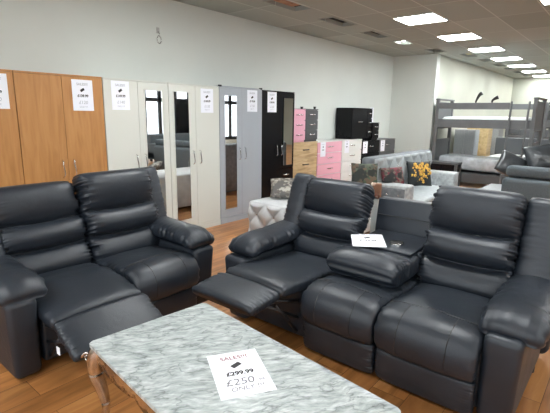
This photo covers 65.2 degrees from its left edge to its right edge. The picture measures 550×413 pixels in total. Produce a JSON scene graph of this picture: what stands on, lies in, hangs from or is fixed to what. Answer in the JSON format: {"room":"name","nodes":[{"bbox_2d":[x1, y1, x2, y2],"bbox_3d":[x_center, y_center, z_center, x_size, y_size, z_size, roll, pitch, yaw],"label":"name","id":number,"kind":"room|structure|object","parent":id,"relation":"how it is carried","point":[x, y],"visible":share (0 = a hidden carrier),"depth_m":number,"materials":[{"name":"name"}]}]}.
{"room":"store","nodes":[
{"label":"store","id":0,"kind":"room"},
{"bbox_2d":[0,0,393,138],"bbox_3d":[-1.444,-1.431,5.672,0.200,3.400,13.540,11,15,39],"label":"wall","id":1,"kind":"structure","parent":0,"point":[97,38],"depth_m":5.71,"materials":[{"name":"paint"}]},
{"bbox_2d":[156,27,161,43],"bbox_3d":[-1.440,-2.117,5.331,0.035,0.196,0.072,11,15,39],"label":"wall bracket","id":2,"kind":"object","parent":1,"relation":"attached to","point":[157,28],"visible":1,"depth_m":5.33,"materials":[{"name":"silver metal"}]},
{"bbox_2d":[0,182,549,412],"bbox_3d":[5.207,0.478,5.531,11.150,0.100,21.250,11,15,39],"label":"floor","id":3,"kind":"structure","parent":0,"point":[61,385],"depth_m":2.44,"materials":[{"name":"brown wood"}]},
{"bbox_2d":[0,69,23,186],"bbox_3d":[-2.727,-0.254,3.774,0.490,1.855,0.806,11,15,39],"label":"wardrobe","id":4,"kind":"object","parent":3,"relation":"on","point":[11,169],"visible":0.41,"depth_m":3.82,"materials":[{"name":"brown wood"}]},
{"bbox_2d":[0,73,9,108],"bbox_3d":[-2.396,-0.988,3.674,0.001,0.297,0.210,11,15,39],"label":"price sign","id":5,"kind":"object","parent":4,"relation":"attached to","point":[4,96],"visible":1,"depth_m":3.73,"materials":[{"name":"white paper"}]},
{"bbox_2d":[12,70,107,183],"bbox_3d":[-2.203,-0.379,4.393,0.490,1.855,0.822,11,15,39],"label":"wardrobe","id":6,"kind":"object","parent":3,"relation":"on","point":[58,142],"visible":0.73,"depth_m":4.11,"materials":[{"name":"brown wood"}]},
{"bbox_2d":[71,79,93,110],"bbox_3d":[-1.902,-1.100,4.258,0.001,0.297,0.210,11,15,39],"label":"price sign","id":7,"kind":"object","parent":6,"relation":"attached to","point":[82,90],"visible":1,"depth_m":4.25,"materials":[{"name":"white paper"}]},
{"bbox_2d":[0,167,214,378],"bbox_3d":[-1.171,0.337,2.990,1.351,1.064,1.546,11,15,39],"label":"recliner sofa","id":8,"kind":"object","parent":3,"relation":"on","point":[100,254],"visible":0.98,"depth_m":2.90,"materials":[{"name":"black leather"}]},
{"bbox_2d":[35,263,140,327],"bbox_3d":[-1.361,0.509,2.806,0.875,0.151,0.580,11,15,39],"label":"seat cushion","id":9,"kind":"object","parent":8,"relation":"on","point":[73,288],"depth_m":2.65,"materials":[{"name":"black leather"}]},
{"bbox_2d":[91,245,199,301],"bbox_3d":[-1.022,0.456,3.257,0.819,0.254,0.544,11,15,39],"label":"seat cushion","id":10,"kind":"object","parent":8,"relation":"on","point":[160,272],"depth_m":3.06,"materials":[{"name":"black leather"}]},
{"bbox_2d":[102,77,172,217],"bbox_3d":[-1.678,-0.504,5.011,0.490,1.855,0.804,11,15,39],"label":"wardrobe","id":11,"kind":"object","parent":3,"relation":"on","point":[136,137],"visible":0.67,"depth_m":4.81,"materials":[{"name":"white laminate"}]},
{"bbox_2d":[111,80,129,109],"bbox_3d":[-1.639,-1.178,4.565,0.001,0.297,0.210,11,15,39],"label":"price sign","id":12,"kind":"object","parent":11,"relation":"attached to","point":[119,89],"visible":1,"depth_m":4.56,"materials":[{"name":"white paper"}]},
{"bbox_2d":[145,90,166,211],"bbox_3d":[-1.387,-0.540,5.022,0.005,1.570,0.227,11,15,39],"label":"mirror","id":13,"kind":"object","parent":11,"relation":"attached to","point":[155,136],"depth_m":4.97,"materials":[{"name":"clear glass"}]},
{"bbox_2d":[168,82,220,227],"bbox_3d":[-1.161,-0.626,5.621,0.490,1.855,0.798,11,15,39],"label":"wardrobe","id":14,"kind":"object","parent":3,"relation":"on","point":[194,134],"visible":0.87,"depth_m":5.45,"materials":[{"name":"white laminate"}]},
{"bbox_2d":[174,92,191,220],"bbox_3d":[-1.137,-0.602,5.316,0.005,1.575,0.220,11,15,39],"label":"mirror","id":15,"kind":"object","parent":14,"relation":"attached to","point":[182,104],"depth_m":5.31,"materials":[{"name":"clear glass"}]},
{"bbox_2d":[200,88,212,112],"bbox_3d":[-0.866,-1.347,5.480,0.001,0.297,0.210,11,15,39],"label":"price sign","id":16,"kind":"object","parent":14,"relation":"attached to","point":[206,94],"visible":1,"depth_m":5.48,"materials":[{"name":"white paper"}]},
{"bbox_2d":[218,85,261,223],"bbox_3d":[-0.630,-0.764,6.244,0.490,1.879,0.840,11,15,39],"label":"wardrobe","id":17,"kind":"object","parent":3,"relation":"on","point":[240,130],"visible":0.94,"depth_m":6.05,"materials":[{"name":"grey laminate"}]},
{"bbox_2d":[225,95,236,208],"bbox_3d":[-0.606,-0.733,5.941,0.005,1.545,0.225,11,15,39],"label":"mirror","id":18,"kind":"object","parent":17,"relation":"attached to","point":[230,100],"depth_m":5.93,"materials":[{"name":"clear glass"}]},
{"bbox_2d":[247,90,256,111],"bbox_3d":[-0.322,-1.500,6.115,0.001,0.297,0.210,11,15,39],"label":"price sign","id":19,"kind":"object","parent":17,"relation":"attached to","point":[251,94],"visible":1,"depth_m":6.11,"materials":[{"name":"white paper"}]},
{"bbox_2d":[81,303,400,412],"bbox_3d":[-0.205,0.913,1.838,0.716,0.456,1.315,-11,17,-43],"label":"coffee table","id":20,"kind":"object","parent":3,"relation":"on","point":[162,363],"visible":0.99,"depth_m":1.82,"materials":[{"name":"grey stone"}]},
{"bbox_2d":[207,349,276,400],"bbox_3d":[-0.147,0.689,1.792,0.222,0.001,0.315,-3,13,-18],"label":"price sign","id":21,"kind":"object","parent":20,"relation":"on","point":[236,374],"visible":1,"depth_m":1.77,"materials":[{"name":"white paper"}]},
{"bbox_2d":[261,90,294,197],"bbox_3d":[-0.108,-0.876,6.863,0.490,1.855,0.775,11,15,39],"label":"wardrobe","id":22,"kind":"object","parent":3,"relation":"on","point":[278,126],"visible":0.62,"depth_m":6.66,"materials":[{"name":"black laminate"}]},
{"bbox_2d":[267,92,276,111],"bbox_3d":[-0.043,-1.564,6.445,0.001,0.297,0.210,11,15,39],"label":"price sign","id":23,"kind":"object","parent":22,"relation":"attached to","point":[272,96],"visible":1,"depth_m":6.44,"materials":[{"name":"white paper"}]},
{"bbox_2d":[283,98,292,164],"bbox_3d":[0.206,-1.183,6.841,0.005,1.043,0.233,11,15,39],"label":"mirror","id":24,"kind":"object","parent":22,"relation":"attached to","point":[287,102],"depth_m":6.84,"materials":[{"name":"clear glass"}]},
{"bbox_2d":[293,141,317,177],"bbox_3d":[0.382,-0.612,7.572,0.434,1.055,0.712,11,15,39],"label":"dresser","id":25,"kind":"object","parent":3,"relation":"on","point":[304,153],"visible":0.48,"depth_m":7.39,"materials":[{"name":"brown wood"}]},
{"bbox_2d":[294,109,305,142],"bbox_3d":[0.260,-1.364,7.249,0.434,0.543,0.361,11,15,39],"label":"dresser","id":26,"kind":"object","parent":25,"relation":"on","point":[299,114],"visible":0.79,"depth_m":7.15,"materials":[{"name":"pink laminate"}]},
{"bbox_2d":[304,109,317,141],"bbox_3d":[0.496,-1.425,7.527,0.434,0.553,0.361,11,15,39],"label":"dresser","id":27,"kind":"object","parent":25,"relation":"on","point":[311,120],"visible":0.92,"depth_m":7.39,"materials":[{"name":"grey laminate"}]},
{"bbox_2d":[248,197,370,232],"bbox_3d":[0.526,0.143,5.189,0.762,0.575,1.747,11,15,39],"label":"tufted bench","id":28,"kind":"object","parent":3,"relation":"on","point":[262,212],"visible":0.03,"depth_m":4.63,"materials":[{"name":"fabric"}]},
{"bbox_2d":[270,178,293,197],"bbox_3d":[0.127,-0.211,4.890,0.360,0.194,0.294,1,12,0],"label":"cushion","id":29,"kind":"object","parent":28,"relation":"on","point":[280,187],"visible":0.65,"depth_m":4.83,"materials":[{"name":"grey fabric"}]},
{"bbox_2d":[316,139,341,179],"bbox_3d":[0.877,-0.727,8.157,0.434,1.050,0.832,11,15,39],"label":"dresser","id":30,"kind":"object","parent":3,"relation":"on","point":[329,166],"visible":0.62,"depth_m":8.02,"materials":[{"name":"pink laminate"}]},
{"bbox_2d":[320,142,325,156],"bbox_3d":[0.870,-1.031,7.783,0.001,0.260,0.170,11,15,39],"label":"price sign","id":31,"kind":"object","parent":30,"relation":"attached to","point":[323,144],"visible":1,"depth_m":7.78,"materials":[{"name":"white paper"}]},
{"bbox_2d":[335,139,361,180],"bbox_3d":[1.395,-0.845,8.768,0.434,1.040,0.782,11,15,39],"label":"dresser","id":32,"kind":"object","parent":3,"relation":"on","point":[354,155],"visible":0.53,"depth_m":8.58,"materials":[{"name":"beige laminate"}]},
{"bbox_2d":[344,139,348,152],"bbox_3d":[1.407,-1.178,8.412,0.001,0.260,0.170,11,15,39],"label":"price sign","id":33,"kind":"object","parent":32,"relation":"attached to","point":[346,150],"visible":1,"depth_m":8.41,"materials":[{"name":"white paper"}]},
{"bbox_2d":[335,108,367,138],"bbox_3d":[1.590,-1.706,8.828,0.414,0.615,0.616,11,15,39],"label":"nightstand","id":34,"kind":"object","parent":32,"relation":"on","point":[351,123],"visible":1,"depth_m":8.64,"materials":[{"name":"black wood"}]},
{"bbox_2d":[360,140,379,163],"bbox_3d":[1.903,-0.946,9.372,0.434,1.000,0.792,11,15,39],"label":"dresser","id":35,"kind":"object","parent":3,"relation":"on","point":[373,145],"visible":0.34,"depth_m":9.20,"materials":[{"name":"black laminate"}]},
{"bbox_2d":[363,141,367,152],"bbox_3d":[1.886,-1.243,8.988,0.001,0.260,0.200,11,15,39],"label":"price sign","id":36,"kind":"object","parent":35,"relation":"attached to","point":[365,144],"visible":1,"depth_m":8.99,"materials":[{"name":"white paper"}]},
{"bbox_2d":[365,108,372,137],"bbox_3d":[1.857,-1.770,9.142,0.414,0.615,0.201,11,15,39],"label":"dresser","id":37,"kind":"object","parent":35,"relation":"on","point":[369,120],"visible":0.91,"depth_m":9.02,"materials":[{"name":"black wood"}]},
{"bbox_2d":[362,122,378,139],"bbox_3d":[2.025,-1.644,9.363,0.434,0.367,0.291,11,15,39],"label":"dresser","id":38,"kind":"object","parent":35,"relation":"on","point":[375,126],"visible":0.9,"depth_m":9.23,"materials":[{"name":"black laminate"}]},
{"bbox_2d":[192,173,549,412],"bbox_3d":[0.587,0.413,2.747,2.065,1.064,1.531,11,15,39],"label":"recliner sofa","id":39,"kind":"object","parent":3,"relation":"on","point":[453,313],"visible":0.98,"depth_m":2.57,"materials":[{"name":"black leather"}]},
{"bbox_2d":[226,250,334,297],"bbox_3d":[0.134,0.445,3.093,0.533,0.155,0.920,11,15,39],"label":"seat cushion","id":40,"kind":"object","parent":39,"relation":"on","point":[287,272],"depth_m":2.91,"materials":[{"name":"black leather"}]},
{"bbox_2d":[300,273,420,344],"bbox_3d":[0.584,0.574,2.805,0.502,0.254,0.819,11,15,39],"label":"seat cushion","id":41,"kind":"object","parent":39,"relation":"on","point":[345,306],"depth_m":2.54,"materials":[{"name":"black leather"}]},
{"bbox_2d":[351,234,386,246],"bbox_3d":[0.652,0.236,3.017,0.225,0.013,0.285,2,12,7],"label":"price sign","id":42,"kind":"object","parent":39,"relation":"on","point":[363,240],"visible":1,"depth_m":3.01,"materials":[{"name":"white paper"}]},
{"bbox_2d":[326,229,426,287],"bbox_3d":[0.736,0.347,2.964,0.515,0.201,0.695,11,15,39],"label":"armrest","id":43,"kind":"object","parent":39,"relation":"on","point":[395,265],"depth_m":2.77,"materials":[{"name":"black leather"}]},
{"bbox_2d":[374,283,489,382],"bbox_3d":[0.985,0.649,2.480,0.539,0.254,0.819,11,15,39],"label":"seat cushion","id":44,"kind":"object","parent":39,"relation":"on","point":[434,328],"depth_m":2.23,"materials":[{"name":"black leather"}]},
{"bbox_2d":[370,182,381,232],"bbox_3d":[0.821,0.282,3.605,0.090,0.970,0.032,11,15,39],"label":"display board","id":45,"kind":"object","parent":3,"relation":"on","point":[377,187],"visible":0.49,"depth_m":3.53,"materials":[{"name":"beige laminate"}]},
{"bbox_2d":[377,138,394,154],"bbox_3d":[2.414,-1.067,9.975,0.434,1.000,0.792,11,15,39],"label":"dresser","id":46,"kind":"object","parent":3,"relation":"on","point":[389,142],"visible":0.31,"depth_m":9.84,"materials":[{"name":"grey laminate"}]},
{"bbox_2d":[380,139,384,150],"bbox_3d":[2.404,-1.366,9.598,0.001,0.260,0.200,11,15,39],"label":"price sign","id":47,"kind":"object","parent":46,"relation":"attached to","point":[382,140],"visible":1,"depth_m":9.60,"materials":[{"name":"white paper"}]},
{"bbox_2d":[362,149,458,201],"bbox_3d":[2.103,-0.292,6.396,0.760,0.965,2.119,11,15,39],"label":"sofa","id":48,"kind":"object","parent":3,"relation":"on","point":[438,177],"visible":0.32,"depth_m":6.17,"materials":[{"name":"fabric"}]},
{"bbox_2d":[351,163,377,184],"bbox_3d":[1.143,-0.392,5.492,0.340,0.311,0.177,2,12,4],"label":"cushion","id":49,"kind":"object","parent":48,"relation":"on","point":[362,173],"visible":0.74,"depth_m":5.45,"materials":[{"name":"fabric"}]},
{"bbox_2d":[380,167,403,183],"bbox_3d":[1.595,-0.385,5.826,0.380,0.288,0.144,-5,13,-25],"label":"cushion","id":50,"kind":"object","parent":48,"relation":"on","point":[389,175],"visible":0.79,"depth_m":5.76,"materials":[{"name":"fabric"}]},
{"bbox_2d":[406,161,431,185],"bbox_3d":[2.156,-0.490,6.429,0.406,0.369,0.158,-3,13,-16],"label":"cushion","id":51,"kind":"object","parent":48,"relation":"on","point":[419,173],"visible":0.98,"depth_m":6.38,"materials":[{"name":"fabric"}]},
{"bbox_2d":[411,162,430,183],"bbox_3d":[2.178,-0.503,6.381,0.335,0.327,0.026,-2,-2,-12],"label":"print","id":52,"kind":"object","parent":51,"relation":"attached to","point":[420,171],"depth_m":6.38},
{"bbox_2d":[413,185,438,201],"bbox_3d":[2.162,-0.170,6.383,0.620,0.149,1.563,11,15,39],"label":"seat cushion","id":53,"kind":"object","parent":48,"relation":"on","point":[421,193],"depth_m":6.17,"materials":[{"name":"grey fabric"}]},
{"bbox_2d":[431,160,461,185],"bbox_3d":[3.752,-0.727,9.565,0.640,0.540,0.360,11,15,39],"label":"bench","id":54,"kind":"object","parent":3,"relation":"on","point":[452,166],"visible":0.44,"depth_m":9.40,"materials":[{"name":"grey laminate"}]},
{"bbox_2d":[453,129,479,154],"bbox_3d":[4.934,-1.391,11.176,0.500,1.200,0.420,11,15,39],"label":"wardrobe","id":55,"kind":"object","parent":3,"relation":"on","point":[466,141],"visible":0.56,"depth_m":10.97,"materials":[{"name":"grey wood"}]},
{"bbox_2d":[467,128,492,155],"bbox_3d":[5.571,-1.548,11.830,0.540,1.250,0.470,11,15,39],"label":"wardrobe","id":56,"kind":"object","parent":3,"relation":"on","point":[485,135],"visible":0.31,"depth_m":11.54,"materials":[{"name":"brown wood"}]},
{"bbox_2d":[432,97,546,184],"bbox_3d":[4.628,-1.408,9.528,2.010,1.910,1.270,11,15,39],"label":"bunk bed","id":57,"kind":"object","parent":3,"relation":"on","point":[443,109],"visible":0.67,"depth_m":9.25,"materials":[{"name":"grey paint"}]},
{"bbox_2d":[439,153,499,173],"bbox_3d":[4.700,-0.967,9.717,1.800,0.341,0.874,11,15,39],"label":"mattress","id":58,"kind":"object","parent":57,"relation":"on","point":[487,164],"visible":0.57,"depth_m":9.48,"materials":[{"name":"white fabric"}]},
{"bbox_2d":[475,92,482,102],"bbox_3d":[4.327,-2.317,9.109,0.149,0.235,0.084,11,15,39],"label":"lamp","id":59,"kind":"object","parent":57,"relation":"on","point":[480,93],"visible":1,"depth_m":9.10,"materials":[{"name":"black plastic"}]},
{"bbox_2d":[443,116,531,119],"bbox_3d":[4.712,-1.920,9.513,1.820,0.129,0.873,11,15,39],"label":"mattress","id":60,"kind":"object","parent":57,"relation":"on","point":[451,117],"visible":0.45,"depth_m":9.12,"materials":[{"name":"white fabric"}]},
{"bbox_2d":[479,183,501,190],"bbox_3d":[3.484,-0.087,6.830,0.420,0.420,1.020,11,15,39],"label":"footstool","id":61,"kind":"object","parent":3,"relation":"on","point":[491,186],"visible":0.06,"depth_m":6.83,"materials":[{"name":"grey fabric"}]},
{"bbox_2d":[490,129,502,154],"bbox_3d":[6.178,-1.685,12.515,0.620,1.250,0.520,11,15,39],"label":"wardrobe","id":62,"kind":"object","parent":3,"relation":"on","point":[496,132],"visible":0.02,"depth_m":12.16,"materials":[{"name":"grey wood"}]},
{"bbox_2d":[505,129,519,137],"bbox_3d":[8.055,-2.066,14.495,0.570,1.220,0.420,11,15,39],"label":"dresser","id":63,"kind":"object","parent":3,"relation":"on","point":[511,131],"visible":0.16,"depth_m":14.29,"materials":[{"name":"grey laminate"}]},
{"bbox_2d":[494,137,549,154],"bbox_3d":[6.088,-1.146,10.578,1.610,1.000,1.480,11,15,39],"label":"double bed","id":64,"kind":"object","parent":3,"relation":"on","point":[514,145],"visible":0.05,"depth_m":11.24,"materials":[{"name":"grey fabric"}]},
{"bbox_2d":[490,154,524,157],"bbox_3d":[6.062,-1.114,10.553,1.490,0.237,1.364,11,15,39],"label":"mattress","id":65,"kind":"object","parent":64,"relation":"on","point":[495,155],"visible":0.08,"depth_m":10.71,"materials":[{"name":"white fabric"}]},
{"bbox_2d":[501,165,549,200],"bbox_3d":[4.316,-0.047,5.636,2.300,0.860,0.970,11,15,39],"label":"sofa","id":66,"kind":"object","parent":3,"relation":"on","point":[530,188],"visible":0.34,"depth_m":5.76,"materials":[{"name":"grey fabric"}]},
{"bbox_2d":[519,129,547,138],"bbox_3d":[8.006,-1.716,13.015,1.460,1.150,1.580,11,15,39],"label":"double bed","id":67,"kind":"object","parent":3,"relation":"on","point":[521,133],"visible":0.12,"depth_m":13.75,"materials":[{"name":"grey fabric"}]},
{"bbox_2d":[541,102,549,138],"bbox_3d":[7.958,-1.655,10.899,2.010,1.910,1.270,11,15,39],"label":"bunk bed","id":68,"kind":"object","parent":3,"relation":"on","point":[546,124],"visible":0.43,"depth_m":11.11,"materials":[{"name":"grey paint"}]},
{"bbox_3d":[4.627,-0.380,7.315,1.110,0.820,0.800,11,15,39],"label":"armchair","id":69,"kind":"object","parent":3,"relation":"on","visible":0},
{"bbox_2d":[494,150,526,177],"bbox_3d":[4.007,-0.699,7.286,0.536,0.500,0.350,6,13,23],"label":"cushion","id":70,"kind":"object","parent":69,"relation":"on","point":[507,158],"visible":0.69,"depth_m":7.22,"materials":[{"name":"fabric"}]},
{"bbox_2d":[522,144,549,167],"bbox_3d":[4.431,-0.806,7.143,0.545,0.496,0.341,2,12,5],"label":"cushion","id":71,"kind":"object","parent":69,"relation":"on","point":[536,156],"visible":0.79,"depth_m":7.07,"materials":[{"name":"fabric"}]},
{"bbox_2d":[294,5,379,34],"bbox_3d":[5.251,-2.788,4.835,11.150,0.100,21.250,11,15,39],"label":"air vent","id":72,"kind":"structure","parent":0,"point":[335,19],"depth_m":8.02,"materials":[{"name":"black metal"}]},
{"bbox_2d":[174,0,549,77],"bbox_3d":[5.245,-2.407,4.917,11.150,0.001,21.250,11,15,39],"label":"ceiling","id":73,"kind":"structure","parent":0,"point":[521,28],"depth_m":6.67,"materials":[{"name":"tile"}]},
{"bbox_2d":[263,0,312,11],"bbox_3d":[0.177,-2.635,5.567,0.300,0.058,0.660,11,15,39],"label":"trim","id":74,"kind":"structure","parent":73,"relation":"attached to","point":[286,4],"depth_m":5.66,"materials":[{"name":"metal"}]},
{"bbox_2d":[318,17,356,26],"bbox_3d":[0.952,-2.921,6.530,0.290,0.236,0.863,11,15,39],"label":"trim","id":75,"kind":"structure","parent":73,"relation":"attached to","point":[327,19],"depth_m":6.66,"materials":[{"name":"metal"}]},
{"bbox_2d":[360,31,389,37],"bbox_3d":[1.735,-3.116,7.499,0.290,0.236,0.844,11,15,39],"label":"trim","id":76,"kind":"structure","parent":73,"relation":"attached to","point":[369,33],"depth_m":7.61,"materials":[{"name":"metal"}]},
{"bbox_2d":[392,40,413,44],"bbox_3d":[2.472,-3.195,8.270,0.260,0.088,0.440,11,15,39],"label":"trim","id":77,"kind":"structure","parent":73,"relation":"attached to","point":[404,42],"depth_m":8.40,"materials":[{"name":"metal"}]},
{"bbox_2d":[392,12,447,25],"bbox_3d":[2.127,-2.733,6.282,0.600,0.011,0.600,11,15,39],"label":"recessed light","id":78,"kind":"object","parent":73,"relation":"in","point":[432,17],"visible":1,"depth_m":6.27,"materials":[{"name":"white plastic"}]},
{"bbox_2d":[425,49,446,52],"bbox_3d":[3.459,-3.375,9.254,0.300,0.058,0.540,11,15,39],"label":"trim","id":79,"kind":"structure","parent":73,"relation":"attached to","point":[428,50],"depth_m":9.43,"materials":[{"name":"metal"}]},
{"bbox_2d":[436,33,481,40],"bbox_3d":[3.271,-3.005,7.631,0.600,0.011,0.600,11,15,39],"label":"recessed light","id":80,"kind":"object","parent":73,"relation":"in","point":[464,36],"visible":1,"depth_m":7.63,"materials":[{"name":"white plastic"}]},
{"bbox_2d":[460,53,476,56],"bbox_3d":[4.423,-3.481,9.809,0.260,0.058,0.640,11,15,39],"label":"trim","id":81,"kind":"structure","parent":73,"relation":"attached to","point":[462,54],"depth_m":9.96,"materials":[{"name":"tile"}]},
{"bbox_2d":[467,46,504,52],"bbox_3d":[4.415,-3.276,8.980,0.600,0.011,0.600,11,15,39],"label":"recessed light","id":82,"kind":"object","parent":73,"relation":"in","point":[496,48],"visible":1,"depth_m":8.96,"materials":[{"name":"white plastic"}]},
{"bbox_2d":[469,47,502,51],"bbox_3d":[4.415,-3.278,8.980,0.576,0.005,0.576,11,15,39],"label":"diffuser","id":83,"kind":"object","parent":82,"relation":"attached to","point":[485,49],"depth_m":8.96,"materials":[{"name":"white plastic"}]},
{"bbox_2d":[477,59,494,61],"bbox_3d":[5.252,-3.658,10.695,0.260,0.058,0.590,11,15,39],"label":"trim","id":84,"kind":"structure","parent":73,"relation":"attached to","point":[482,60],"depth_m":10.88,"materials":[{"name":"metal"}]},
{"bbox_2d":[490,56,522,60],"bbox_3d":[5.560,-3.548,10.330,0.600,0.011,0.600,11,15,39],"label":"recessed light","id":85,"kind":"object","parent":73,"relation":"in","point":[514,57],"visible":1,"depth_m":10.29,"materials":[{"name":"white plastic"}]},
{"bbox_2d":[492,57,519,60],"bbox_3d":[5.560,-3.550,10.329,0.576,0.005,0.576,11,15,39],"label":"diffuser","id":86,"kind":"object","parent":85,"relation":"attached to","point":[500,58],"depth_m":10.30,"materials":[{"name":"white plastic"}]},
{"bbox_2d":[507,64,535,67],"bbox_3d":[6.704,-3.820,11.679,0.600,0.011,0.600,11,15,39],"label":"recessed light","id":87,"kind":"object","parent":73,"relation":"in","point":[521,65],"visible":1,"depth_m":11.62,"materials":[{"name":"white plastic"}]},
{"bbox_2d":[510,64,533,66],"bbox_3d":[6.704,-3.822,11.679,0.576,0.005,0.576,11,15,39],"label":"diffuser","id":88,"kind":"object","parent":87,"relation":"attached to","point":[522,65],"depth_m":11.60,"materials":[{"name":"white plastic"}]},
{"bbox_2d":[521,70,546,72],"bbox_3d":[7.848,-4.091,13.029,0.600,0.011,0.600,11,15,39],"label":"recessed light","id":89,"kind":"object","parent":73,"relation":"in","point":[531,71],"visible":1,"depth_m":13.03,"materials":[{"name":"white plastic"}]},
{"bbox_2d":[533,75,549,76],"bbox_3d":[8.992,-4.363,14.378,0.600,0.011,0.600,11,15,39],"label":"recessed light","id":90,"kind":"object","parent":73,"relation":"in","point":[534,75],"visible":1,"depth_m":14.51,"materials":[{"name":"white plastic"}]},
{"bbox_2d":[540,0,549,4],"bbox_3d":[3.407,-2.438,4.977,0.600,0.011,0.600,11,15,39],"label":"recessed light","id":91,"kind":"object","parent":73,"relation":"in","point":[544,2],"visible":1,"depth_m":5.26,"materials":[{"name":"white plastic"}]},
{"bbox_2d":[388,41,440,152],"bbox_3d":[3.300,-2.354,10.311,1.050,3.400,0.200,11,15,39],"label":"wall","id":92,"kind":"structure","parent":0,"point":[415,78],"depth_m":10.17,"materials":[{"name":"paint"}]},
{"bbox_2d":[437,55,513,153],"bbox_3d":[6.155,-2.894,13.028,0.200,3.400,7.710,11,15,39],"label":"wall","id":93,"kind":"structure","parent":0,"point":[459,81],"depth_m":11.77,"materials":[{"name":"beige paint"}]},
{"bbox_2d":[510,77,549,129],"bbox_3d":[12.438,-2.741,12.711,9.900,3.400,0.200,11,15,39],"label":"wall","id":94,"kind":"structure","parent":0,"point":[524,90],"depth_m":15.26,"materials":[{"name":"beige paint"}]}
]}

